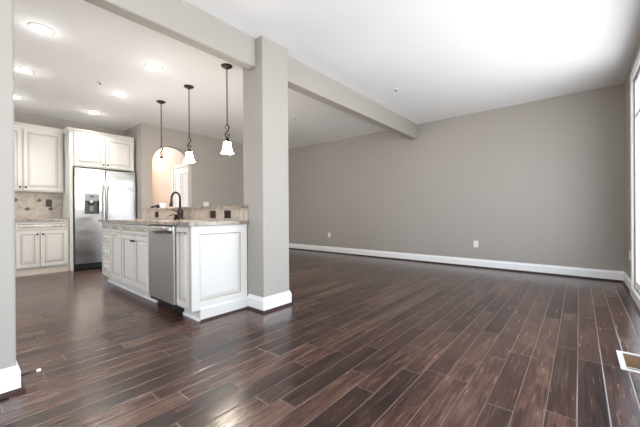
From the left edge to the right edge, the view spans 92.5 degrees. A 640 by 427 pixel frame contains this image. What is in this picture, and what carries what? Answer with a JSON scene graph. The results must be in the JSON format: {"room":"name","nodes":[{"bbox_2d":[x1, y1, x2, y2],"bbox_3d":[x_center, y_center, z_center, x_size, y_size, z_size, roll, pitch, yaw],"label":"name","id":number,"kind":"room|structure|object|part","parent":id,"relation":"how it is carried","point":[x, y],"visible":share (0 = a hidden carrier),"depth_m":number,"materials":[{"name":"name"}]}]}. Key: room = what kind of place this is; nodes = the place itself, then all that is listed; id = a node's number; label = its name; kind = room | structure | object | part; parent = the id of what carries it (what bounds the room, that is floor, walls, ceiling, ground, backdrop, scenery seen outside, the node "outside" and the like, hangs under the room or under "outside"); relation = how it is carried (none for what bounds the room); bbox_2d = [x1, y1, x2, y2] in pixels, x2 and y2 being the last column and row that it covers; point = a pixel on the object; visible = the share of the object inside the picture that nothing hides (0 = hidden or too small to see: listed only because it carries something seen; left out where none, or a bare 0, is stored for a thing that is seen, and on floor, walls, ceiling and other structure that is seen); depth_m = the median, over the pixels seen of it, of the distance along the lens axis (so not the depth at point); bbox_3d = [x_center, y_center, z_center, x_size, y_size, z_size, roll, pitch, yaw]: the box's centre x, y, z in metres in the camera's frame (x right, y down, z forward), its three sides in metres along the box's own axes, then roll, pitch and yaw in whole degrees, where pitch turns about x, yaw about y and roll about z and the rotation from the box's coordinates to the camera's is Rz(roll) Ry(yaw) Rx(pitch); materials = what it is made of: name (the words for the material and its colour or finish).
{"room":"empty living room","nodes":[
{"label":"empty living room","id":0,"kind":"room"},
{"bbox_2d":[0,0,15,369],"bbox_3d":[-2.844,-0.371,0.573,0.320,2.735,3.206,0,0,40],"label":"wall","id":1,"kind":"structure","parent":0,"point":[7,158],"depth_m":1.67,"materials":[{"name":"grey paint"}]},
{"bbox_2d":[0,361,20,393],"bbox_3d":[-2.825,0.923,0.576,0.336,0.147,3.222,0,0,40],"label":"baseboard","id":2,"kind":"structure","parent":1,"relation":"attached to","point":[10,377],"depth_m":1.67,"materials":[{"name":"white paint"}]},
{"bbox_2d":[0,377,25,399],"bbox_3d":[-2.810,0.985,0.577,0.356,0.023,3.242,0,0,40],"label":"trim","id":3,"kind":"structure","parent":1,"relation":"attached to","point":[22,389],"depth_m":1.67,"materials":[{"name":"brown wood"}]},
{"bbox_2d":[21,368,40,375],"bbox_3d":[-1.706,0.937,1.803,0.018,0.018,0.097,0,0,40],"label":"door stop","id":4,"kind":"object","parent":1,"relation":"attached to","point":[39,369],"visible":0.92,"depth_m":1.81,"materials":[{"name":"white metal"}]},
{"bbox_2d":[14,111,124,139],"bbox_3d":[-5.863,-0.361,4.490,0.150,2.735,5.290,0,0,40],"label":"wall","id":5,"kind":"structure","parent":0,"point":[21,117],"depth_m":5.62,"materials":[{"name":"grey paint"}]},
{"bbox_2d":[15,192,61,218],"bbox_3d":[-5.204,-0.136,5.137,0.016,0.465,1.366,0,0,40],"label":"tile backsplash","id":6,"kind":"structure","parent":5,"relation":"attached to","point":[28,205],"depth_m":5.40,"materials":[{"name":"tile"}]},
{"bbox_2d":[46,199,51,206],"bbox_3d":[-4.876,-0.186,5.512,0.009,0.135,0.085,0,0,40],"label":"wall outlet","id":7,"kind":"object","parent":6,"relation":"attached to","point":[48,201],"visible":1,"depth_m":5.51,"materials":[{"name":"brown plastic"}]},
{"bbox_2d":[14,121,63,192],"bbox_3d":[-4.994,-0.936,5.188,0.281,1.132,0.985,0,0,40],"label":"upper cabinet","id":8,"kind":"object","parent":5,"relation":"attached to","point":[38,150],"visible":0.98,"depth_m":5.24,"materials":[{"name":"white paint"}]},
{"bbox_3d":[-5.087,-0.901,4.923,0.020,1.025,0.437,0,0,40],"label":"door","id":9,"kind":"part","parent":8,"relation":"part of","materials":[{"name":"white paint"}]},
{"bbox_3d":[-4.913,-1.471,5.116,0.040,0.062,0.985,0,0,40],"label":"crown moulding","id":10,"kind":"part","parent":8,"relation":"part of","materials":[{"name":"white paint"}]},
{"bbox_3d":[-4.777,-0.904,5.290,0.020,1.025,0.499,0,0,40],"label":"door","id":11,"kind":"part","parent":8,"relation":"part of","materials":[{"name":"white paint"}]},
{"bbox_2d":[125,124,138,218],"bbox_3d":[-3.834,-0.377,6.317,0.890,2.735,0.120,0,0,40],"label":"wall","id":12,"kind":"structure","parent":0,"point":[133,132],"depth_m":6.06,"materials":[{"name":"grey paint"}]},
{"bbox_2d":[152,147,186,207],"bbox_3d":[-3.659,-0.380,7.530,2.190,2.735,0.100,0,0,40],"label":"wall","id":13,"kind":"structure","parent":0,"point":[161,178],"depth_m":7.65,"materials":[{"name":"beige paint"}]},
{"bbox_2d":[171,163,188,206],"bbox_3d":[-3.181,-0.075,7.033,0.880,2.120,0.045,0,0,40],"label":"door","id":14,"kind":"structure","parent":13,"relation":"in","point":[180,182],"depth_m":7.01,"materials":[{"name":"white paint"}]},
{"bbox_2d":[139,123,243,218],"bbox_3d":[-2.303,-0.388,7.330,0.140,2.735,3.646,0,0,40],"label":"wall","id":15,"kind":"structure","parent":0,"point":[216,178],"depth_m":6.81,"materials":[{"name":"grey paint"}]},
{"bbox_2d":[243,36,288,297],"bbox_3d":[-0.571,-0.391,3.260,0.320,2.735,0.350,0,0,40],"label":"support column","id":16,"kind":"structure","parent":0,"point":[265,86],"depth_m":3.13,"materials":[{"name":"grey paint"}]},
{"bbox_2d":[248,290,291,310],"bbox_3d":[-0.557,0.903,3.258,0.336,0.147,0.382,0,0,40],"label":"baseboard","id":17,"kind":"structure","parent":16,"relation":"attached to","point":[276,300],"depth_m":3.11,"materials":[{"name":"white paint"}]},
{"bbox_2d":[0,249,639,426],"bbox_3d":[-2.414,1.047,3.971,9.779,0.120,8.936,0,0,40],"label":"floor","id":18,"kind":"structure","parent":0,"point":[363,341],"depth_m":2.13,"materials":[{"name":"brown wood"}]},
{"bbox_2d":[15,221,68,276],"bbox_3d":[-4.758,0.563,5.212,0.590,0.872,0.680,0,0,40],"label":"base cabinet","id":19,"kind":"object","parent":18,"relation":"on","point":[41,247],"visible":0.91,"depth_m":5.03,"materials":[{"name":"white paint"}]},
{"bbox_3d":[-4.683,0.579,4.913,0.020,0.590,0.281,0,0,40],"label":"door","id":20,"kind":"part","parent":19,"relation":"part of","materials":[{"name":"white paint"}]},
{"bbox_3d":[-4.566,0.205,5.053,0.020,0.115,0.648,0,0,40],"label":"drawer","id":21,"kind":"part","parent":19,"relation":"part of","materials":[{"name":"white paint"}]},
{"bbox_3d":[-4.471,0.577,5.164,0.020,0.590,0.359,0,0,40],"label":"door","id":22,"kind":"part","parent":19,"relation":"part of","materials":[{"name":"white paint"}]},
{"bbox_2d":[62,127,133,270],"bbox_3d":[-4.198,-0.243,5.838,0.651,2.474,1.078,0,0,40],"label":"tall cabinet","id":23,"kind":"object","parent":18,"relation":"on","point":[85,150],"visible":0.95,"depth_m":5.51,"materials":[{"name":"white paint"}]},
{"bbox_3d":[-4.525,-0.208,5.491,0.600,2.410,0.045,0,0,40],"label":"panel","id":24,"kind":"part","parent":23,"relation":"part of","materials":[{"name":"white paint"}]},
{"bbox_3d":[-4.123,-1.118,5.491,0.020,0.555,0.454,0,0,40],"label":"door","id":25,"kind":"part","parent":23,"relation":"part of","materials":[{"name":"white paint"}]},
{"bbox_3d":[-4.118,-1.449,5.737,0.368,0.062,1.040,0,0,40],"label":"crown moulding","id":26,"kind":"part","parent":23,"relation":"part of","materials":[{"name":"white paint"}]},
{"bbox_3d":[-3.820,-1.121,5.850,0.020,0.555,0.462,0,0,40],"label":"door","id":27,"kind":"part","parent":23,"relation":"part of","materials":[{"name":"white paint"}]},
{"bbox_2d":[73,167,135,269],"bbox_3d":[-4.145,0.081,5.840,0.717,1.785,0.965,0,0,40],"label":"refrigerator","id":28,"kind":"object","parent":18,"relation":"on","point":[97,194],"visible":0.6,"depth_m":5.51,"materials":[{"name":"grey metal"}]},
{"bbox_3d":[-4.112,0.042,5.482,0.070,1.675,0.446,0,0,40],"label":"door","id":29,"kind":"part","parent":28,"relation":"part of","materials":[{"name":"silver metal"}]},
{"bbox_3d":[-3.938,-0.012,5.587,0.073,1.032,0.025,0,0,40],"label":"handle","id":30,"kind":"part","parent":28,"relation":"part of","materials":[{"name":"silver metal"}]},
{"bbox_3d":[-3.890,-0.013,5.644,0.073,1.032,0.025,0,0,40],"label":"handle","id":31,"kind":"part","parent":28,"relation":"part of","materials":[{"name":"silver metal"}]},
{"bbox_3d":[-3.802,0.039,5.849,0.070,1.675,0.499,0,0,40],"label":"door","id":32,"kind":"part","parent":28,"relation":"part of","materials":[{"name":"silver metal"}]},
{"bbox_2d":[102,222,117,284],"bbox_3d":[-2.804,0.552,4.495,0.400,0.872,0.633,0,0,40],"label":"base cabinet","id":33,"kind":"object","parent":18,"relation":"on","point":[106,226],"visible":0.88,"depth_m":4.28,"materials":[{"name":"white paint"}]},
{"bbox_3d":[-2.977,0.770,4.286,0.380,0.200,0.020,0,0,40],"label":"drawer","id":34,"kind":"part","parent":33,"relation":"part of","materials":[{"name":"white paint"}]},
{"bbox_3d":[-2.978,0.557,4.286,0.380,0.195,0.020,0,0,40],"label":"drawer","id":35,"kind":"part","parent":33,"relation":"part of","materials":[{"name":"white paint"}]},
{"bbox_3d":[-2.980,0.190,4.285,0.380,0.110,0.020,0,0,40],"label":"drawer","id":36,"kind":"part","parent":33,"relation":"part of","materials":[{"name":"white paint"}]},
{"bbox_3d":[-2.979,0.352,4.285,0.380,0.185,0.020,0,0,40],"label":"drawer","id":37,"kind":"part","parent":33,"relation":"part of","materials":[{"name":"white paint"}]},
{"bbox_2d":[111,222,128,289],"bbox_3d":[-2.490,0.551,4.230,0.418,0.872,0.633,0,0,40],"label":"base cabinet","id":38,"kind":"object","parent":18,"relation":"on","point":[116,228],"visible":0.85,"depth_m":4.00,"materials":[{"name":"white paint"}]},
{"bbox_3d":[-2.668,0.188,4.021,0.398,0.110,0.020,0,0,40],"label":"drawer","id":39,"kind":"part","parent":38,"relation":"part of","materials":[{"name":"white paint"}]},
{"bbox_3d":[-2.666,0.563,4.022,0.398,0.610,0.020,0,0,40],"label":"door","id":40,"kind":"part","parent":38,"relation":"part of","materials":[{"name":"white paint"}]},
{"bbox_2d":[122,223,157,302],"bbox_3d":[-2.000,0.549,3.816,0.861,0.872,0.633,0,0,40],"label":"base cabinet","id":41,"kind":"object","parent":18,"relation":"on","point":[135,237],"visible":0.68,"depth_m":3.57,"materials":[{"name":"white paint"}]},
{"bbox_3d":[-2.337,0.562,3.744,0.414,0.610,0.020,0,0,40],"label":"door","id":42,"kind":"part","parent":41,"relation":"part of","materials":[{"name":"white paint"}]},
{"bbox_3d":[-2.178,0.186,3.607,0.837,0.110,0.020,0,0,40],"label":"drawer","id":43,"kind":"part","parent":41,"relation":"part of","materials":[{"name":"white paint"}]},
{"bbox_3d":[-2.014,0.560,3.471,0.414,0.610,0.020,0,0,40],"label":"door","id":44,"kind":"part","parent":41,"relation":"part of","materials":[{"name":"white paint"}]},
{"bbox_3d":[-2.130,0.975,3.660,0.861,0.022,0.015,0,0,40],"label":"toe trim","id":45,"kind":"part","parent":41,"relation":"part of","materials":[{"name":"white paint"}]},
{"bbox_2d":[98,219,247,225],"bbox_3d":[-1.968,0.096,3.782,2.690,0.033,0.622,0,0,40],"label":"countertop","id":46,"kind":"structure","parent":41,"relation":"on","point":[186,222],"depth_m":3.12,"materials":[{"name":"beige stone"}]},
{"bbox_2d":[169,191,183,219],"bbox_3d":[-1.840,-0.101,3.902,0.198,0.358,0.103,0,0,9],"label":"faucet","id":47,"kind":"object","parent":46,"relation":"on","point":[179,211],"visible":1,"depth_m":3.88,"materials":[{"name":"brown metal"}]},
{"bbox_3d":[-1.831,-0.171,3.891,0.127,0.218,0.027,0,0,-13],"label":"spout","id":48,"kind":"part","parent":47,"relation":"part of","materials":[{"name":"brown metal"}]},
{"bbox_2d":[148,224,183,312],"bbox_3d":[-1.445,0.548,3.326,0.602,0.869,0.625,0,0,40],"label":"dishwasher","id":49,"kind":"object","parent":18,"relation":"on","point":[162,238],"visible":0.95,"depth_m":3.07,"materials":[{"name":"grey metal"}]},
{"bbox_3d":[-1.637,0.166,3.102,0.570,0.088,0.040,0,0,40],"label":"handle","id":50,"kind":"part","parent":49,"relation":"part of","materials":[{"name":"silver metal"}]},
{"bbox_3d":[-1.614,0.500,3.127,0.598,0.757,0.025,0,0,40],"label":"door","id":51,"kind":"part","parent":49,"relation":"part of","materials":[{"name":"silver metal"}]},
{"bbox_3d":[-1.554,0.933,3.196,0.598,0.100,0.020,0,0,40],"label":"toe plate","id":52,"kind":"part","parent":49,"relation":"part of","materials":[{"name":"black plastic"}]},
{"bbox_2d":[176,225,198,320],"bbox_3d":[-1.087,0.545,3.043,0.290,0.872,0.634,0,0,40],"label":"base cabinet","id":53,"kind":"object","parent":18,"relation":"on","point":[182,232],"visible":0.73,"depth_m":2.83,"materials":[{"name":"white paint"}]},
{"bbox_3d":[-1.261,0.492,2.834,0.252,0.740,0.020,0,0,40],"label":"door","id":54,"kind":"part","parent":53,"relation":"part of","materials":[{"name":"white paint"}]},
{"bbox_3d":[-1.217,0.971,2.888,0.290,0.022,0.015,0,0,40],"label":"toe trim","id":55,"kind":"part","parent":53,"relation":"part of","materials":[{"name":"white paint"}]},
{"bbox_2d":[190,224,247,321],"bbox_3d":[-0.946,0.544,2.948,0.047,0.872,0.606,0,0,40],"label":"island end panel","id":56,"kind":"object","parent":18,"relation":"on","point":[218,253],"visible":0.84,"depth_m":2.93,"materials":[{"name":"white paint"}]},
{"bbox_3d":[-0.917,0.919,2.978,0.012,0.122,0.525,0,0,40],"label":"skirting","id":57,"kind":"part","parent":56,"relation":"part of","materials":[{"name":"white paint"}]},
{"bbox_2d":[247,302,293,313],"bbox_3d":[-0.549,0.965,3.252,0.356,0.023,0.422,0,0,40],"label":"trim","id":58,"kind":"structure","parent":18,"relation":"on","point":[290,303],"depth_m":3.09,"materials":[{"name":"brown wood"}]},
{"bbox_2d":[616,350,639,373],"bbox_3d":[2.038,1.020,1.966,0.178,0.124,0.333,0,0,40],"label":"floor vent","id":59,"kind":"object","parent":18,"relation":"in","point":[630,362],"visible":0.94,"depth_m":2.07,"materials":[{"name":"white metal"}]},
{"bbox_3d":[-5.207,0.566,4.708,0.556,0.872,0.660,0,0,40],"label":"base cabinet","id":60,"kind":"object","parent":18,"relation":"on","visible":0},
{"bbox_2d":[15,219,68,221],"bbox_3d":[-4.993,0.112,4.960,0.570,0.033,1.366,0,0,40],"label":"countertop","id":61,"kind":"structure","parent":60,"relation":"on","point":[16,220],"depth_m":5.01,"materials":[{"name":"beige stone"}]},
{"bbox_2d":[13,0,639,149],"bbox_3d":[-2.374,-1.808,3.917,9.929,0.120,9.236,0,0,40],"label":"ceiling","id":62,"kind":"structure","parent":0,"point":[445,59],"depth_m":3.47,"materials":[{"name":"white paint"}]},
{"bbox_2d":[14,66,33,73],"bbox_3d":[-3.597,-1.736,3.716,0.196,0.009,0.196,0,0,40],"label":"recessed light","id":63,"kind":"object","parent":62,"relation":"in","point":[16,68],"visible":0.93,"depth_m":3.72,"materials":[{"name":"white"}]},
{"bbox_2d":[27,22,54,34],"bbox_3d":[-2.630,-1.740,2.892,0.196,0.009,0.196,0,0,40],"label":"recessed light","id":64,"kind":"object","parent":62,"relation":"in","point":[37,27],"visible":1,"depth_m":2.88,"materials":[{"name":"white metal"}]},
{"bbox_2d":[87,111,100,114],"bbox_3d":[-3.902,-1.737,5.291,0.196,0.009,0.196,0,0,40],"label":"recessed light","id":65,"kind":"object","parent":62,"relation":"in","point":[90,112],"visible":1,"depth_m":5.27,"materials":[{"name":"white"}]},
{"bbox_2d":[111,91,126,96],"bbox_3d":[-2.940,-1.742,4.477,0.196,0.009,0.196,0,0,40],"label":"recessed light","id":66,"kind":"object","parent":62,"relation":"in","point":[120,94],"visible":1,"depth_m":4.48,"materials":[{"name":"white"}]},
{"bbox_2d":[145,63,162,70],"bbox_3d":[-1.981,-1.746,3.660,0.196,0.009,0.196,0,0,40],"label":"recessed light","id":67,"kind":"object","parent":62,"relation":"in","point":[152,66],"visible":1,"depth_m":3.65,"materials":[{"name":"white"}]},
{"bbox_2d":[156,100,166,168],"bbox_3d":[-2.482,-1.230,4.792,0.146,1.040,0.146,0,0,40],"label":"pendant light","id":68,"kind":"object","parent":62,"relation":"hanging from","point":[161,164],"visible":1,"depth_m":4.78,"materials":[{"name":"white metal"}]},
{"bbox_3d":[-2.479,-0.778,4.793,0.146,0.137,0.146,0,0,40],"label":"lamp shade","id":69,"kind":"part","parent":68,"relation":"part of","materials":[{"name":"white glass"}]},
{"bbox_3d":[-2.482,-1.385,4.792,0.013,0.670,0.013,0,0,40],"label":"rod","id":70,"kind":"part","parent":68,"relation":"part of","materials":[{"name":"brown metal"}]},
{"bbox_2d":[84,0,255,69],"bbox_3d":[-1.252,-1.608,2.458,0.125,0.289,1.742,0,0,40],"label":"ceiling beam","id":71,"kind":"structure","parent":62,"relation":"attached to","point":[179,20],"depth_m":2.56,"materials":[{"name":"grey paint"}]},
{"bbox_2d":[184,84,194,162],"bbox_3d":[-1.806,-1.232,4.229,0.146,1.040,0.146,0,0,40],"label":"pendant light","id":72,"kind":"object","parent":62,"relation":"hanging from","point":[189,156],"visible":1,"depth_m":4.21,"materials":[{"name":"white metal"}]},
{"bbox_3d":[-1.807,-1.387,4.228,0.013,0.670,0.013,0,0,40],"label":"rod","id":73,"kind":"part","parent":72,"relation":"part of","materials":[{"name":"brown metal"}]},
{"bbox_3d":[-1.803,-0.781,4.230,0.146,0.137,0.146,0,0,40],"label":"lamp shade","id":74,"kind":"part","parent":72,"relation":"part of","materials":[{"name":"white glass"}]},
{"bbox_2d":[221,63,233,154],"bbox_3d":[-1.106,-1.236,3.647,0.146,1.040,0.146,0,0,40],"label":"pendant light","id":75,"kind":"object","parent":62,"relation":"hanging from","point":[227,149],"visible":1,"depth_m":3.64,"materials":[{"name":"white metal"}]},
{"bbox_3d":[-1.107,-1.391,3.647,0.013,0.670,0.013,0,0,40],"label":"rod","id":76,"kind":"part","parent":75,"relation":"part of","materials":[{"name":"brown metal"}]},
{"bbox_3d":[-1.103,-0.784,3.648,0.146,0.137,0.146,0,0,40],"label":"lamp shade","id":77,"kind":"part","parent":75,"relation":"part of","materials":[{"name":"white glass"}]},
{"bbox_2d":[288,56,416,139],"bbox_3d":[0.715,-1.624,4.776,0.135,0.289,3.638,0,0,40],"label":"ceiling beam","id":78,"kind":"structure","parent":62,"relation":"attached to","point":[303,79],"depth_m":4.23,"materials":[{"name":"grey paint"}]},
{"bbox_2d":[288,84,624,270],"bbox_3d":[1.611,-0.350,6.507,7.199,2.855,0.150,0,0,40],"label":"wall","id":79,"kind":"structure","parent":0,"point":[540,181],"depth_m":5.34,"materials":[{"name":"grey paint"}]},
{"bbox_2d":[289,248,622,281],"bbox_3d":[1.547,0.946,6.438,6.883,0.023,0.020,0,0,40],"label":"trim","id":80,"kind":"structure","parent":79,"relation":"attached to","point":[289,248],"depth_m":5.35,"materials":[{"name":"brown wood"}]},
{"bbox_2d":[289,243,623,279],"bbox_3d":[1.565,0.884,6.447,6.899,0.147,0.016,0,0,40],"label":"baseboard","id":81,"kind":"structure","parent":79,"relation":"attached to","point":[575,271],"depth_m":5.35,"materials":[{"name":"white paint"}]},
{"bbox_2d":[624,40,639,294],"bbox_3d":[1.346,-0.337,0.782,0.090,2.855,8.936,0,0,40],"label":"wall","id":82,"kind":"structure","parent":0,"point":[627,81],"depth_m":3.89,"materials":[{"name":"grey paint"}]},
{"bbox_2d":[622,281,629,293],"bbox_3d":[2.279,0.951,1.989,0.020,0.023,5.870,0,0,40],"label":"trim","id":83,"kind":"structure","parent":82,"relation":"attached to","point":[623,282],"depth_m":3.87,"materials":[{"name":"brown wood"}]},
{"bbox_2d":[623,271,630,289],"bbox_3d":[2.298,0.888,1.983,0.016,0.147,5.886,0,0,40],"label":"baseboard","id":84,"kind":"structure","parent":82,"relation":"attached to","point":[626,278],"depth_m":3.95,"materials":[{"name":"white paint"}]},
{"bbox_2d":[630,51,639,309],"bbox_3d":[2.862,-0.323,2.620,0.088,2.560,2.488,0,0,40],"label":"window","id":85,"kind":"structure","parent":82,"relation":"in","point":[636,297],"depth_m":3.46,"materials":[{"name":"white paint"}]},
{"bbox_3d":[2.876,-0.328,2.607,0.050,2.370,2.300,0,0,40],"label":"frame","id":86,"kind":"part","parent":85,"relation":"part of","materials":[{"name":"white paint"}]},
{"bbox_3d":[2.876,-0.328,2.607,0.006,2.260,2.190,0,0,40],"label":"pane","id":87,"kind":"part","parent":85,"relation":"part of","materials":[{"name":"clear glass"}]},
{"bbox_3d":[-1.699,0.465,4.106,2.500,1.035,0.167,0,0,40],"label":"wall","id":88,"kind":"structure","parent":0,"visible":0},
{"bbox_2d":[143,205,247,209],"bbox_3d":[-1.648,-0.069,4.153,2.640,0.031,0.425,0,0,40],"label":"raised bar","id":89,"kind":"object","parent":88,"relation":"on","point":[229,206],"visible":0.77,"depth_m":3.63,"materials":[{"name":"beige stone"}]},
{"bbox_2d":[147,208,247,220],"bbox_3d":[-1.740,0.013,4.008,2.568,0.130,0.018,0,0,40],"label":"backsplash","id":90,"kind":"structure","parent":88,"relation":"attached to","point":[236,213],"depth_m":3.74,"materials":[{"name":"tile"}]},
{"bbox_2d":[210,211,215,217],"bbox_3d":[-1.255,0.011,3.580,0.121,0.086,0.009,0,0,40],"label":"wall outlet","id":91,"kind":"object","parent":90,"relation":"attached to","point":[212,213],"visible":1,"depth_m":3.57,"materials":[{"name":"brown plastic"}]},
{"bbox_2d":[224,210,230,217],"bbox_3d":[-1.022,0.009,3.383,0.121,0.086,0.009,0,0,40],"label":"wall outlet","id":92,"kind":"object","parent":90,"relation":"attached to","point":[227,213],"visible":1,"depth_m":3.38,"materials":[{"name":"brown plastic"}]}
]}

